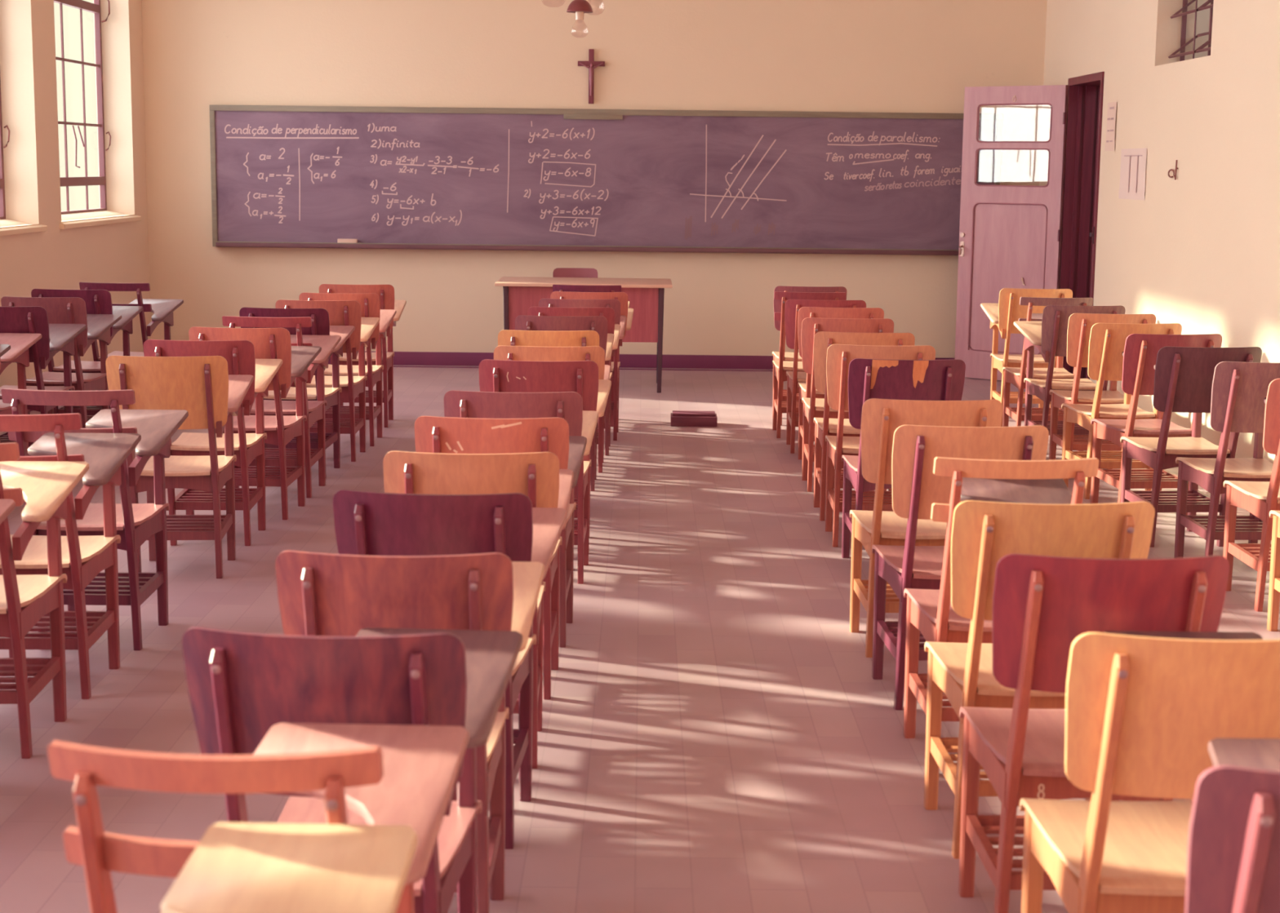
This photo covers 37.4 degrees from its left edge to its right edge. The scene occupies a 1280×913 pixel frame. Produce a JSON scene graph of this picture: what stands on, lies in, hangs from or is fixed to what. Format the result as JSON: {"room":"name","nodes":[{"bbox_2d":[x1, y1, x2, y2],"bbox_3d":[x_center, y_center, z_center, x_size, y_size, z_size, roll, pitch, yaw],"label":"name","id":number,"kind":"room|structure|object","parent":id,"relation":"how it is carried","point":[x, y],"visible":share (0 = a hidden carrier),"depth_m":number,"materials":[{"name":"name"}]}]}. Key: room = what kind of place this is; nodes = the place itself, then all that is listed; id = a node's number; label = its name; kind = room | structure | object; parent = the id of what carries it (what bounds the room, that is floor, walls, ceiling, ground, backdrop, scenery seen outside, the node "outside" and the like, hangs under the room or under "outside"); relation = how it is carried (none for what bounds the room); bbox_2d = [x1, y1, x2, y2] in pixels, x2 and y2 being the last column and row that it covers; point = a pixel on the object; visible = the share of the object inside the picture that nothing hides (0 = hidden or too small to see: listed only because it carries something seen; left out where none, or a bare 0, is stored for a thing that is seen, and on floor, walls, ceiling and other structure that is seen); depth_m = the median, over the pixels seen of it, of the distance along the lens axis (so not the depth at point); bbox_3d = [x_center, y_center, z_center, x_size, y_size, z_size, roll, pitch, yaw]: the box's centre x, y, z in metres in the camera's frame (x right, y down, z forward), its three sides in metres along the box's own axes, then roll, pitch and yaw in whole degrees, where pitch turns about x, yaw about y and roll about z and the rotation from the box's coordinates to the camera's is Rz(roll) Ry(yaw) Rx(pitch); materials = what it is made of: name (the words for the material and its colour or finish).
{"room":"classroom","nodes":[
{"label":"classroom","id":0,"kind":"room"},
{"bbox_2d":[0,0,151,386],"bbox_3d":[-3.775,-1.222,5.176,0.250,3.750,17.590,1,9,0],"label":"wall","id":1,"kind":"structure","parent":0,"point":[55,258],"depth_m":11.80,"materials":[{"name":"paint"}]},
{"bbox_2d":[0,79,47,236],"bbox_3d":[-3.739,-2.226,10.472,0.269,2.003,1.835,1,9,0],"label":"window","id":2,"kind":"structure","parent":1,"relation":"in","point":[4,222],"depth_m":11.36,"materials":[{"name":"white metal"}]},
{"bbox_2d":[53,0,141,229],"bbox_3d":[-3.735,-2.559,12.632,0.269,2.003,1.835,1,9,0],"label":"window","id":3,"kind":"structure","parent":1,"relation":"in","point":[95,7],"depth_m":13.11,"materials":[{"name":"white wood"}]},
{"bbox_2d":[0,364,1279,912],"bbox_3d":[0.570,0.718,5.619,9.084,0.120,17.890,1,9,0],"label":"floor","id":4,"kind":"structure","parent":0,"point":[717,735],"depth_m":5.30,"materials":[{"name":"pink tile"}]},
{"bbox_2d":[0,333,41,448],"bbox_3d":[-2.977,-0.240,8.463,0.449,0.826,0.561,1,9,1],"label":"chair","id":5,"kind":"object","parent":4,"relation":"on","point":[20,343],"visible":0.4,"depth_m":8.59,"materials":[{"name":"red wood"}]},
{"bbox_2d":[0,306,86,447],"bbox_3d":[-2.926,-0.320,8.986,0.449,0.826,0.561,1,9,1],"label":"chair","id":6,"kind":"object","parent":4,"relation":"on","point":[55,338],"visible":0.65,"depth_m":8.80,"materials":[{"name":"brown wood"}]},
{"bbox_2d":[0,442,88,759],"bbox_3d":[-1.672,0.340,4.794,0.434,0.827,0.561,0,9,-2],"label":"chair","id":7,"kind":"object","parent":4,"relation":"on","point":[45,486],"visible":0.98,"depth_m":4.85,"materials":[{"name":"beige wood"}]},
{"bbox_2d":[0,657,51,704],"bbox_3d":[-1.701,0.581,4.907,0.272,0.032,0.329,0,9,-2],"label":"shelf","id":8,"kind":"object","parent":7,"relation":"attached to","point":[40,668],"depth_m":4.88,"materials":[{"name":"red wood"}]},
{"bbox_2d":[0,296,121,456],"bbox_3d":[-2.920,-0.412,9.579,0.449,0.826,0.561,1,9,2],"label":"chair","id":9,"kind":"object","parent":4,"relation":"on","point":[73,310],"visible":0.51,"depth_m":9.43,"materials":[{"name":"brown wood"}]},
{"bbox_2d":[0,413,141,699],"bbox_3d":[-1.677,0.258,5.327,0.434,0.827,0.561,0,9,-2],"label":"chair","id":10,"kind":"object","parent":4,"relation":"on","point":[83,557],"visible":0.74,"depth_m":5.33,"materials":[{"name":"red wood"}]},
{"bbox_2d":[0,611,106,650],"bbox_3d":[-1.705,0.499,5.440,0.272,0.032,0.329,0,9,-2],"label":"shelf","id":11,"kind":"object","parent":10,"relation":"attached to","point":[95,620],"depth_m":5.35,"materials":[{"name":"red wood"}]},
{"bbox_2d":[31,288,143,415],"bbox_3d":[-2.957,-0.501,10.153,0.449,0.826,0.561,1,9,1],"label":"chair","id":12,"kind":"object","parent":4,"relation":"on","point":[97,301],"visible":0.34,"depth_m":10.01,"materials":[{"name":"brown wood"}]},
{"bbox_2d":[0,388,188,650],"bbox_3d":[-1.671,0.176,5.861,0.434,0.827,0.561,1,9,0],"label":"chair","id":13,"kind":"object","parent":4,"relation":"on","point":[135,523],"visible":0.65,"depth_m":5.82,"materials":[{"name":"brown wood"}]},
{"bbox_2d":[62,572,155,605],"bbox_3d":[-1.697,0.416,5.975,0.272,0.032,0.329,1,9,0],"label":"shelf","id":14,"kind":"object","parent":13,"relation":"attached to","point":[95,593],"depth_m":5.88,"materials":[{"name":"brown wood"}]},
{"bbox_2d":[79,282,183,391],"bbox_3d":[-2.862,-0.582,10.685,0.434,0.827,0.561,1,9,3],"label":"chair","id":15,"kind":"object","parent":4,"relation":"on","point":[162,310],"visible":0.42,"depth_m":10.52,"materials":[{"name":"brown wood"}]},
{"bbox_2d":[105,355,253,578],"bbox_3d":[-1.657,0.021,6.867,0.449,0.826,0.561,0,9,-5],"label":"chair","id":16,"kind":"object","parent":4,"relation":"on","point":[203,387],"visible":0.8,"depth_m":6.71,"materials":[{"name":"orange wood"}]},
{"bbox_2d":[146,515,226,540],"bbox_3d":[-1.681,0.262,6.980,0.272,0.032,0.329,0,9,-5],"label":"shelf","id":17,"kind":"object","parent":16,"relation":"attached to","point":[179,527],"depth_m":6.89,"materials":[{"name":"brown wood"}]},
{"bbox_2d":[143,339,282,546],"bbox_3d":[-1.672,-0.070,7.460,0.449,0.826,0.561,0,9,-2],"label":"chair","id":18,"kind":"object","parent":4,"relation":"on","point":[239,355],"visible":0.58,"depth_m":7.39,"materials":[{"name":"red wood"}]},
{"bbox_2d":[174,488,257,511],"bbox_3d":[-1.692,0.170,7.574,0.272,0.032,0.329,0,9,-2],"label":"shelf","id":19,"kind":"object","parent":18,"relation":"attached to","point":[188,500],"depth_m":7.47,"materials":[{"name":"red wood"}]},
{"bbox_2d":[188,326,321,519],"bbox_3d":[-1.623,-0.156,8.018,0.449,0.826,0.561,1,9,2],"label":"chair","id":20,"kind":"object","parent":4,"relation":"on","point":[281,429],"visible":0.52,"depth_m":7.92,"materials":[{"name":"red wood"}]},
{"bbox_2d":[224,466,296,486],"bbox_3d":[-1.639,0.084,8.132,0.272,0.032,0.329,1,9,2],"label":"shelf","id":21,"kind":"object","parent":20,"relation":"attached to","point":[273,477],"depth_m":8.04,"materials":[{"name":"red wood"}]},
{"bbox_2d":[47,723,468,912],"bbox_3d":[-0.471,0.711,2.484,0.434,0.827,0.561,1,9,1],"label":"chair","id":22,"kind":"object","parent":4,"relation":"on","point":[385,775],"visible":0.7,"depth_m":2.21,"materials":[{"name":"orange wood"}]},
{"bbox_2d":[222,315,341,497],"bbox_3d":[-1.608,-0.237,8.541,0.434,0.827,0.561,1,9,1],"label":"chair","id":23,"kind":"object","parent":4,"relation":"on","point":[314,411],"visible":0.56,"depth_m":8.51,"materials":[{"name":"red wood"}]},
{"bbox_2d":[248,448,317,466],"bbox_3d":[-1.633,0.003,8.656,0.272,0.032,0.329,1,9,1],"label":"shelf","id":24,"kind":"object","parent":23,"relation":"attached to","point":[272,455],"depth_m":8.55,"materials":[{"name":"red wood"}]},
{"bbox_2d":[160,822,417,912],"bbox_3d":[-0.455,0.780,1.864,0.381,0.879,0.729,1,9,1],"label":"chair","id":25,"kind":"object","parent":4,"relation":"on","point":[235,868],"visible":1,"depth_m":2.07,"materials":[{"name":"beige wood"}]},
{"bbox_2d":[239,306,355,478],"bbox_3d":[-1.636,-0.318,9.065,0.449,0.826,0.561,1,9,2],"label":"chair","id":26,"kind":"object","parent":4,"relation":"on","point":[321,326],"visible":0.38,"depth_m":9.02,"materials":[{"name":"brown wood"}]},
{"bbox_2d":[264,432,332,448],"bbox_3d":[-1.651,-0.078,9.180,0.272,0.032,0.329,1,9,2],"label":"shelf","id":27,"kind":"object","parent":26,"relation":"attached to","point":[313,436],"depth_m":9.05,"materials":[{"name":"brown wood"}]},
{"bbox_2d":[275,299,380,462],"bbox_3d":[-1.574,-0.396,9.580,0.449,0.826,0.561,1,9,0],"label":"chair","id":28,"kind":"object","parent":4,"relation":"on","point":[341,313],"visible":0.51,"depth_m":9.46,"materials":[{"name":"orange wood"}]},
{"bbox_2d":[309,418,359,434],"bbox_3d":[-1.593,-0.156,9.694,0.272,0.032,0.329,1,9,0],"label":"shelf","id":29,"kind":"object","parent":28,"relation":"attached to","point":[347,427],"depth_m":9.56,"materials":[{"name":"red wood"}]},
{"bbox_2d":[298,292,395,446],"bbox_3d":[-1.555,-0.477,10.104,0.449,0.826,0.561,1,9,-1],"label":"chair","id":30,"kind":"object","parent":4,"relation":"on","point":[369,303],"visible":0.48,"depth_m":10.04,"materials":[{"name":"orange wood"}]},
{"bbox_2d":[324,405,376,420],"bbox_3d":[-1.575,-0.237,10.218,0.272,0.032,0.329,1,9,-1],"label":"shelf","id":31,"kind":"object","parent":30,"relation":"attached to","point":[371,413],"depth_m":10.10,"materials":[{"name":"red wood"}]},
{"bbox_2d":[182,626,522,912],"bbox_3d":[-0.442,0.625,3.043,0.449,0.826,0.561,1,9,3],"label":"chair","id":32,"kind":"object","parent":4,"relation":"on","point":[241,685],"visible":0.52,"depth_m":2.77,"materials":[{"name":"brown wood"}]},
{"bbox_2d":[319,284,406,427],"bbox_3d":[-1.580,-0.588,10.820,0.449,0.826,0.561,0,9,-3],"label":"chair","id":33,"kind":"object","parent":4,"relation":"on","point":[385,293],"visible":0.39,"depth_m":10.70,"materials":[{"name":"orange wood"}]},
{"bbox_2d":[339,390,383,403],"bbox_3d":[-1.602,-0.348,10.933,0.272,0.032,0.329,0,9,-3],"label":"shelf","id":34,"kind":"object","parent":33,"relation":"attached to","point":[341,400],"depth_m":10.77,"materials":[{"name":"red wood"}]},
{"bbox_2d":[275,550,544,912],"bbox_3d":[-0.421,0.539,3.603,0.449,0.826,0.561,1,9,0],"label":"chair","id":35,"kind":"object","parent":4,"relation":"on","point":[319,594],"visible":0.5,"depth_m":3.32,"materials":[{"name":"brown wood"}]},
{"bbox_2d":[454,817,491,893],"bbox_3d":[-0.439,0.779,3.717,0.272,0.032,0.329,1,9,0],"label":"shelf","id":36,"kind":"object","parent":35,"relation":"attached to","point":[489,819],"depth_m":3.68,"materials":[{"name":"brown wood"}]},
{"bbox_2d":[333,489,567,849],"bbox_3d":[-0.411,0.445,4.214,0.449,0.826,0.561,1,9,3],"label":"chair","id":37,"kind":"object","parent":4,"relation":"on","point":[367,523],"visible":0.44,"depth_m":3.93,"materials":[{"name":"brown wood"}]},
{"bbox_2d":[382,451,573,768],"bbox_3d":[-0.395,0.361,4.762,0.449,0.826,0.561,0,9,-2],"label":"chair","id":38,"kind":"object","parent":4,"relation":"on","point":[538,476],"visible":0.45,"depth_m":4.46,"materials":[{"name":"orange wood"}]},
{"bbox_2d":[414,415,586,700],"bbox_3d":[-0.388,0.265,5.380,0.449,0.826,0.561,1,9,1],"label":"chair","id":39,"kind":"object","parent":4,"relation":"on","point":[433,434],"visible":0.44,"depth_m":5.09,"materials":[{"name":"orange wood"}]},
{"bbox_2d":[444,390,598,648],"bbox_3d":[-0.367,0.176,5.960,0.449,0.826,0.561,1,9,1],"label":"chair","id":40,"kind":"object","parent":4,"relation":"on","point":[567,406],"visible":0.37,"depth_m":5.67,"materials":[{"name":"brown wood"}]},
{"bbox_2d":[478,359,611,584],"bbox_3d":[-0.339,0.037,6.862,0.449,0.826,0.561,1,9,1],"label":"chair","id":41,"kind":"object","parent":4,"relation":"on","point":[580,377],"visible":0.4,"depth_m":6.58,"materials":[{"name":"red wood"}]},
{"bbox_2d":[497,329,604,351],"bbox_3d":[-0.372,-0.146,8.048,0.449,0.826,0.561,0,9,-2],"label":"chair","id":42,"kind":"object","parent":4,"relation":"on","point":[505,337],"visible":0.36,"depth_m":7.73,"materials":[{"name":"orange wood"}]},
{"bbox_2d":[493,345,610,549],"bbox_3d":[-0.337,-0.043,7.380,0.449,0.826,0.561,0,9,-2],"label":"chair","id":43,"kind":"object","parent":4,"relation":"on","point":[596,354],"visible":0.3,"depth_m":7.07,"materials":[{"name":"orange wood"}]},
{"bbox_2d":[515,315,613,491],"bbox_3d":[-0.347,-0.262,8.797,0.449,0.826,0.561,1,9,-1],"label":"chair","id":44,"kind":"object","parent":4,"relation":"on","point":[598,324],"visible":0.28,"depth_m":8.50,"materials":[{"name":"brown wood"}]},
{"bbox_2d":[527,306,620,473],"bbox_3d":[-0.322,-0.342,9.323,0.449,0.826,0.561,1,9,-1],"label":"chair","id":45,"kind":"object","parent":4,"relation":"on","point":[608,313],"visible":0.24,"depth_m":9.04,"materials":[{"name":"red wood"}]},
{"bbox_2d":[538,298,626,455],"bbox_3d":[-0.298,-0.427,9.877,0.449,0.826,0.561,1,9,-1],"label":"chair","id":46,"kind":"object","parent":4,"relation":"on","point":[615,304],"visible":0.28,"depth_m":9.60,"materials":[{"name":"brown wood"}]},
{"bbox_2d":[494,276,672,392],"bbox_3d":[-0.375,-0.833,12.839,1.170,0.722,0.690,1,9,0],"label":"desk","id":47,"kind":"object","parent":4,"relation":"on","point":[646,295],"visible":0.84,"depth_m":12.53,"materials":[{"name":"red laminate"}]},
{"bbox_2d":[550,291,633,440],"bbox_3d":[-0.262,-0.510,10.415,0.449,0.826,0.561,1,9,0],"label":"chair","id":48,"kind":"object","parent":4,"relation":"on","point":[622,297],"visible":0.34,"depth_m":10.22,"materials":[{"name":"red wood"}]},
{"bbox_2d":[670,410,717,426],"bbox_3d":[0.315,-0.222,11.068,0.270,0.070,0.185,1,9,1],"label":"wooden box","id":49,"kind":"object","parent":4,"relation":"on","point":[678,418],"visible":1,"depth_m":10.98,"materials":[{"name":"brown wood"}]},
{"bbox_2d":[772,291,845,438],"bbox_3d":[0.948,-0.522,10.578,0.434,0.827,0.561,1,9,1],"label":"chair","id":50,"kind":"object","parent":4,"relation":"on","point":[780,367],"visible":0.38,"depth_m":10.43,"materials":[{"name":"red wood"}]},
{"bbox_2d":[772,285,846,426],"bbox_3d":[0.984,-0.602,11.102,0.449,0.826,0.561,0,9,-1],"label":"chair","id":51,"kind":"object","parent":4,"relation":"on","point":[788,357],"visible":0.21,"depth_m":10.85,"materials":[{"name":"brown wood"}]},
{"bbox_2d":[784,299,866,453],"bbox_3d":[0.974,-0.436,10.024,0.449,0.826,0.561,1,9,1],"label":"chair","id":52,"kind":"object","parent":4,"relation":"on","point":[793,307],"visible":0.38,"depth_m":9.81,"materials":[{"name":"red wood"}]},
{"bbox_2d":[797,306,884,459],"bbox_3d":[0.997,-0.355,9.501,0.449,0.826,0.561,1,9,1],"label":"chair","id":53,"kind":"object","parent":4,"relation":"on","point":[804,313],"visible":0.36,"depth_m":9.21,"materials":[{"name":"orange wood"}]},
{"bbox_2d":[800,317,893,492],"bbox_3d":[0.959,-0.254,8.848,0.449,0.826,0.561,1,9,1],"label":"chair","id":54,"kind":"object","parent":4,"relation":"on","point":[813,407],"visible":0.41,"depth_m":8.63,"materials":[{"name":"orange wood"}]},
{"bbox_2d":[813,331,915,520],"bbox_3d":[0.949,-0.143,8.129,0.449,0.826,0.561,1,9,1],"label":"chair","id":55,"kind":"object","parent":4,"relation":"on","point":[825,426],"visible":0.37,"depth_m":7.93,"materials":[{"name":"orange wood"}]},
{"bbox_2d":[825,344,935,547],"bbox_3d":[0.947,-0.058,7.573,0.449,0.826,0.561,1,9,1],"label":"chair","id":56,"kind":"object","parent":4,"relation":"on","point":[839,357],"visible":0.47,"depth_m":7.37,"materials":[{"name":"orange wood"}]},
{"bbox_2d":[832,490,893,512],"bbox_3d":[0.930,0.182,7.688,0.272,0.032,0.329,1,9,1],"label":"shelf","id":57,"kind":"object","parent":56,"relation":"attached to","point":[868,496],"depth_m":7.58,"materials":[{"name":"orange wood"}]},
{"bbox_2d":[841,358,965,558],"bbox_3d":[0.968,0.023,7.050,0.449,0.826,0.562,1,9,-1],"label":"chair","id":58,"kind":"object","parent":4,"relation":"on","point":[868,379],"visible":0.48,"depth_m":6.77,"materials":[{"name":"brown wood"}]},
{"bbox_2d":[849,398,1002,657],"bbox_3d":[0.874,0.202,5.882,0.449,0.826,0.561,0,9,-2],"label":"chair","id":59,"kind":"object","parent":4,"relation":"on","point":[880,418],"visible":0.55,"depth_m":5.66,"materials":[{"name":"orange wood"}]},
{"bbox_2d":[860,579,899,613],"bbox_3d":[0.853,0.443,5.995,0.272,0.032,0.329,0,9,-2],"label":"shelf","id":60,"kind":"object","parent":59,"relation":"attached to","point":[892,602],"depth_m":5.89,"materials":[{"name":"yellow wood"}]},
{"bbox_2d":[871,425,1048,711],"bbox_3d":[0.885,0.289,5.324,0.449,0.826,0.561,0,9,-3],"label":"chair","id":61,"kind":"object","parent":4,"relation":"on","point":[915,486],"visible":0.55,"depth_m":5.08,"materials":[{"name":"orange wood"}]},
{"bbox_2d":[884,622,928,661],"bbox_3d":[0.862,0.529,5.437,0.272,0.032,0.329,0,9,-3],"label":"shelf","id":62,"kind":"object","parent":61,"relation":"attached to","point":[891,643],"depth_m":5.35,"materials":[{"name":"brown wood"}]},
{"bbox_2d":[903,457,1098,738],"bbox_3d":[0.900,0.378,4.745,0.434,0.827,0.561,0,9,-2],"label":"chair","id":63,"kind":"object","parent":4,"relation":"on","point":[930,612],"visible":0.44,"depth_m":4.69,"materials":[{"name":"orange wood"}]},
{"bbox_2d":[917,674,959,721],"bbox_3d":[0.871,0.618,4.859,0.272,0.032,0.329,0,9,-2],"label":"shelf","id":64,"kind":"object","parent":63,"relation":"attached to","point":[948,714],"depth_m":4.79,"materials":[{"name":"orange wood"}]},
{"bbox_2d":[980,288,1072,426],"bbox_3d":[2.260,-0.591,11.129,0.449,0.826,0.561,1,9,1],"label":"chair","id":65,"kind":"object","parent":4,"relation":"on","point":[1002,315],"visible":0.57,"depth_m":10.95,"materials":[{"name":"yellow wood"}]},
{"bbox_2d":[997,391,1050,404],"bbox_3d":[2.274,-0.351,11.242,0.272,0.032,0.329,1,9,1],"label":"shelf","id":66,"kind":"object","parent":65,"relation":"attached to","point":[1013,395],"depth_m":11.08,"materials":[{"name":"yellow wood"}]},
{"bbox_2d":[924,500,1155,859],"bbox_3d":[0.863,0.464,4.186,0.449,0.826,0.561,0,9,-2],"label":"chair","id":67,"kind":"object","parent":4,"relation":"on","point":[984,532],"visible":0.54,"depth_m":3.94,"materials":[{"name":"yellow wood"}]},
{"bbox_2d":[940,737,997,796],"bbox_3d":[0.842,0.704,4.300,0.272,0.032,0.329,0,9,-2],"label":"shelf","id":68,"kind":"object","parent":67,"relation":"attached to","point":[948,768],"depth_m":4.23,"materials":[{"name":"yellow wood"}]},
{"bbox_2d":[1002,297,1093,426],"bbox_3d":[2.237,-0.475,10.371,0.434,0.827,0.561,0,9,-1],"label":"chair","id":69,"kind":"object","parent":4,"relation":"on","point":[1015,375],"visible":0.56,"depth_m":10.30,"materials":[{"name":"orange wood"}]},
{"bbox_2d":[1009,407,1063,421],"bbox_3d":[2.210,-0.234,10.484,0.272,0.032,0.329,0,9,-1],"label":"shelf","id":70,"kind":"object","parent":69,"relation":"attached to","point":[1017,415],"depth_m":10.38,"materials":[{"name":"orange wood"}]},
{"bbox_2d":[1013,305,1124,451],"bbox_3d":[2.216,-0.391,9.826,0.449,0.826,0.561,0,9,-3],"label":"chair","id":71,"kind":"object","parent":4,"relation":"on","point":[1049,335],"visible":0.61,"depth_m":9.68,"materials":[{"name":"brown wood"}]},
{"bbox_2d":[1031,420,1088,435],"bbox_3d":[2.225,-0.150,9.941,0.272,0.032,0.329,0,9,-3],"label":"shelf","id":72,"kind":"object","parent":71,"relation":"attached to","point":[1078,430],"depth_m":9.79,"materials":[{"name":"brown wood"}]},
{"bbox_2d":[958,553,1229,912],"bbox_3d":[0.852,0.547,3.650,0.449,0.826,0.561,0,9,-1],"label":"chair","id":73,"kind":"object","parent":4,"relation":"on","point":[1042,604],"visible":0.65,"depth_m":3.41,"materials":[{"name":"brown wood"}]},
{"bbox_2d":[977,815,1056,890],"bbox_3d":[0.832,0.787,3.764,0.272,0.032,0.329,0,9,-1],"label":"shelf","id":74,"kind":"object","parent":73,"relation":"attached to","point":[986,824],"depth_m":3.74,"materials":[{"name":"red wood"}]},
{"bbox_2d":[1048,313,1155,479],"bbox_3d":[2.264,-0.310,9.303,0.449,0.826,0.561,0,9,-1],"label":"chair","id":75,"kind":"object","parent":4,"relation":"on","point":[1079,325],"visible":0.51,"depth_m":9.13,"materials":[{"name":"orange wood"}]},
{"bbox_2d":[1058,435,1121,451],"bbox_3d":[2.244,-0.069,9.417,0.272,0.032,0.329,0,9,-1],"label":"shelf","id":76,"kind":"object","parent":75,"relation":"attached to","point":[1079,442],"depth_m":9.26,"materials":[{"name":"orange wood"}]},
{"bbox_2d":[1061,323,1182,499],"bbox_3d":[2.219,-0.226,8.755,0.449,0.826,0.561,0,9,-6],"label":"chair","id":77,"kind":"object","parent":4,"relation":"on","point":[1107,341],"visible":0.53,"depth_m":8.55,"materials":[{"name":"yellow wood"}]},
{"bbox_2d":[1071,451,1147,468],"bbox_3d":[2.193,0.015,8.867,0.272,0.032,0.329,0,9,-6],"label":"shelf","id":78,"kind":"object","parent":77,"relation":"attached to","point":[1109,460],"depth_m":8.77,"materials":[{"name":"orange wood"}]},
{"bbox_2d":[1019,631,1279,912],"bbox_3d":[0.860,0.634,3.083,0.449,0.826,0.561,1,9,-1],"label":"chair","id":79,"kind":"object","parent":4,"relation":"on","point":[1144,710],"visible":0.75,"depth_m":2.84,"materials":[{"name":"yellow wood"}]},
{"bbox_2d":[1090,333,1222,515],"bbox_3d":[2.235,-0.143,8.222,0.449,0.826,0.561,0,9,-6],"label":"chair","id":80,"kind":"object","parent":4,"relation":"on","point":[1140,353],"visible":0.64,"depth_m":8.06,"materials":[{"name":"red wood"}]},
{"bbox_2d":[1102,469,1177,488],"bbox_3d":[2.208,0.097,8.334,0.272,0.032,0.329,0,9,-6],"label":"shelf","id":81,"kind":"object","parent":80,"relation":"attached to","point":[1140,478],"depth_m":8.26,"materials":[{"name":"orange wood"}]},
{"bbox_2d":[1120,346,1262,547],"bbox_3d":[2.219,-0.056,7.658,0.449,0.826,0.561,0,9,-5],"label":"chair","id":82,"kind":"object","parent":4,"relation":"on","point":[1184,375],"visible":0.66,"depth_m":7.50,"materials":[{"name":"brown wood"}]},
{"bbox_2d":[1131,490,1221,512],"bbox_3d":[2.194,0.184,7.770,0.272,0.032,0.329,0,9,-5],"label":"shelf","id":83,"kind":"object","parent":82,"relation":"attached to","point":[1197,501],"depth_m":7.72,"materials":[{"name":"brown wood"}]},
{"bbox_2d":[1173,361,1279,558],"bbox_3d":[2.284,0.031,7.100,0.449,0.826,0.561,0,9,-3],"label":"chair","id":84,"kind":"object","parent":4,"relation":"on","point":[1239,389],"visible":0.7,"depth_m":6.97,"materials":[{"name":"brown wood"}]},
{"bbox_2d":[1187,515,1272,540],"bbox_3d":[2.262,0.271,7.213,0.272,0.032,0.329,0,9,-3],"label":"shelf","id":85,"kind":"object","parent":84,"relation":"attached to","point":[1247,527],"depth_m":7.15,"materials":[{"name":"brown wood"}]},
{"bbox_2d":[1185,738,1279,912],"bbox_3d":[0.865,0.730,2.464,0.449,0.826,0.561,1,9,-1],"label":"chair","id":86,"kind":"object","parent":4,"relation":"on","point":[1233,856],"visible":1,"depth_m":2.20,"materials":[{"name":"brown wood"}]},
{"bbox_2d":[1222,378,1279,612],"bbox_3d":[2.300,0.115,6.556,0.449,0.826,0.561,0,9,-2],"label":"chair","id":87,"kind":"object","parent":4,"relation":"on","point":[1259,499],"visible":0.98,"depth_m":6.51,"materials":[{"name":"orange wood"}]},
{"bbox_2d":[1235,543,1271,571],"bbox_3d":[2.279,0.355,6.669,0.272,0.032,0.329,0,9,-2],"label":"shelf","id":88,"kind":"object","parent":87,"relation":"attached to","point":[1249,553],"depth_m":6.63,"materials":[{"name":"orange wood"}]},
{"bbox_2d":[1266,510,1279,631],"bbox_3d":[2.267,0.206,5.963,0.449,0.826,0.561,0,9,-2],"label":"chair","id":89,"kind":"object","parent":4,"relation":"on","point":[1274,576],"visible":1,"depth_m":6.22,"materials":[{"name":"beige wood"}]},
{"bbox_2d":[141,0,1210,358],"bbox_3d":[0.607,-2.532,13.992,9.084,3.750,0.250,1,9,0],"label":"wall","id":90,"kind":"structure","parent":0,"point":[804,55],"depth_m":13.84,"materials":[{"name":"paint"}]},
{"bbox_2d":[209,104,1002,255],"bbox_3d":[-0.254,-2.029,13.887,5.795,1.032,0.112,1,9,0],"label":"chalkboard","id":91,"kind":"object","parent":90,"relation":"attached to","point":[288,176],"visible":0.97,"depth_m":13.89,"materials":[{"name":"stone"}]},
{"bbox_2d":[215,242,958,255],"bbox_3d":[-0.260,-1.536,13.964,5.723,0.034,0.111,1,9,0],"label":"chalk tray","id":92,"kind":"object","parent":91,"relation":"on","point":[714,247],"depth_m":13.91,"materials":[{"name":"brown wood"}]},
{"bbox_2d":[328,351,955,369],"bbox_3d":[-0.364,-0.719,14.137,6.584,0.100,0.018,1,9,0],"label":"baseboard","id":93,"kind":"structure","parent":90,"relation":"attached to","point":[414,358],"depth_m":14.13,"materials":[{"name":"paint"}]},
{"bbox_2d":[1039,0,1279,463],"bbox_3d":[3.043,-1.143,5.176,0.220,3.750,17.590,1,9,0],"label":"wall","id":94,"kind":"structure","parent":0,"point":[1200,253],"depth_m":10.16,"materials":[{"name":"paint"}]},
{"bbox_2d":[955,84,1068,380],"bbox_3d":[2.596,-1.563,13.333,0.798,2.069,0.087,8,11,39],"label":"door","id":95,"kind":"structure","parent":94,"relation":"in","point":[1010,236],"depth_m":13.37,"materials":[{"name":"paint"}]},
{"bbox_2d":[1058,71,1104,379],"bbox_3d":[3.039,-1.472,12.648,0.260,2.120,0.980,1,9,0],"label":"trim","id":96,"kind":"structure","parent":94,"relation":"attached to","point":[1085,92],"depth_m":13.01,"materials":[{"name":"brown wood"}]},
{"bbox_2d":[1118,147,1146,199],"bbox_3d":[2.936,-1.685,11.270,0.005,0.300,0.600,1,9,0],"label":"paper","id":97,"kind":"object","parent":94,"relation":"attached to","point":[1133,161],"visible":1,"depth_m":11.26,"materials":[{"name":"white paper"}]},
{"bbox_2d":[1124,155,1142,192],"bbox_3d":[2.933,-1.686,11.270,0.001,0.221,0.420,1,9,0],"label":"print","id":98,"kind":"object","parent":97,"relation":"attached to","point":[1132,163],"depth_m":11.26,"materials":[{"name":"white paper"}]},
{"bbox_2d":[1168,0,1213,61],"bbox_3d":[3.100,-2.591,10.221,0.172,0.887,1.076,1,9,0],"label":"window","id":99,"kind":"structure","parent":94,"relation":"in","point":[1182,53],"depth_m":10.48,"materials":[{"name":"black metal"}]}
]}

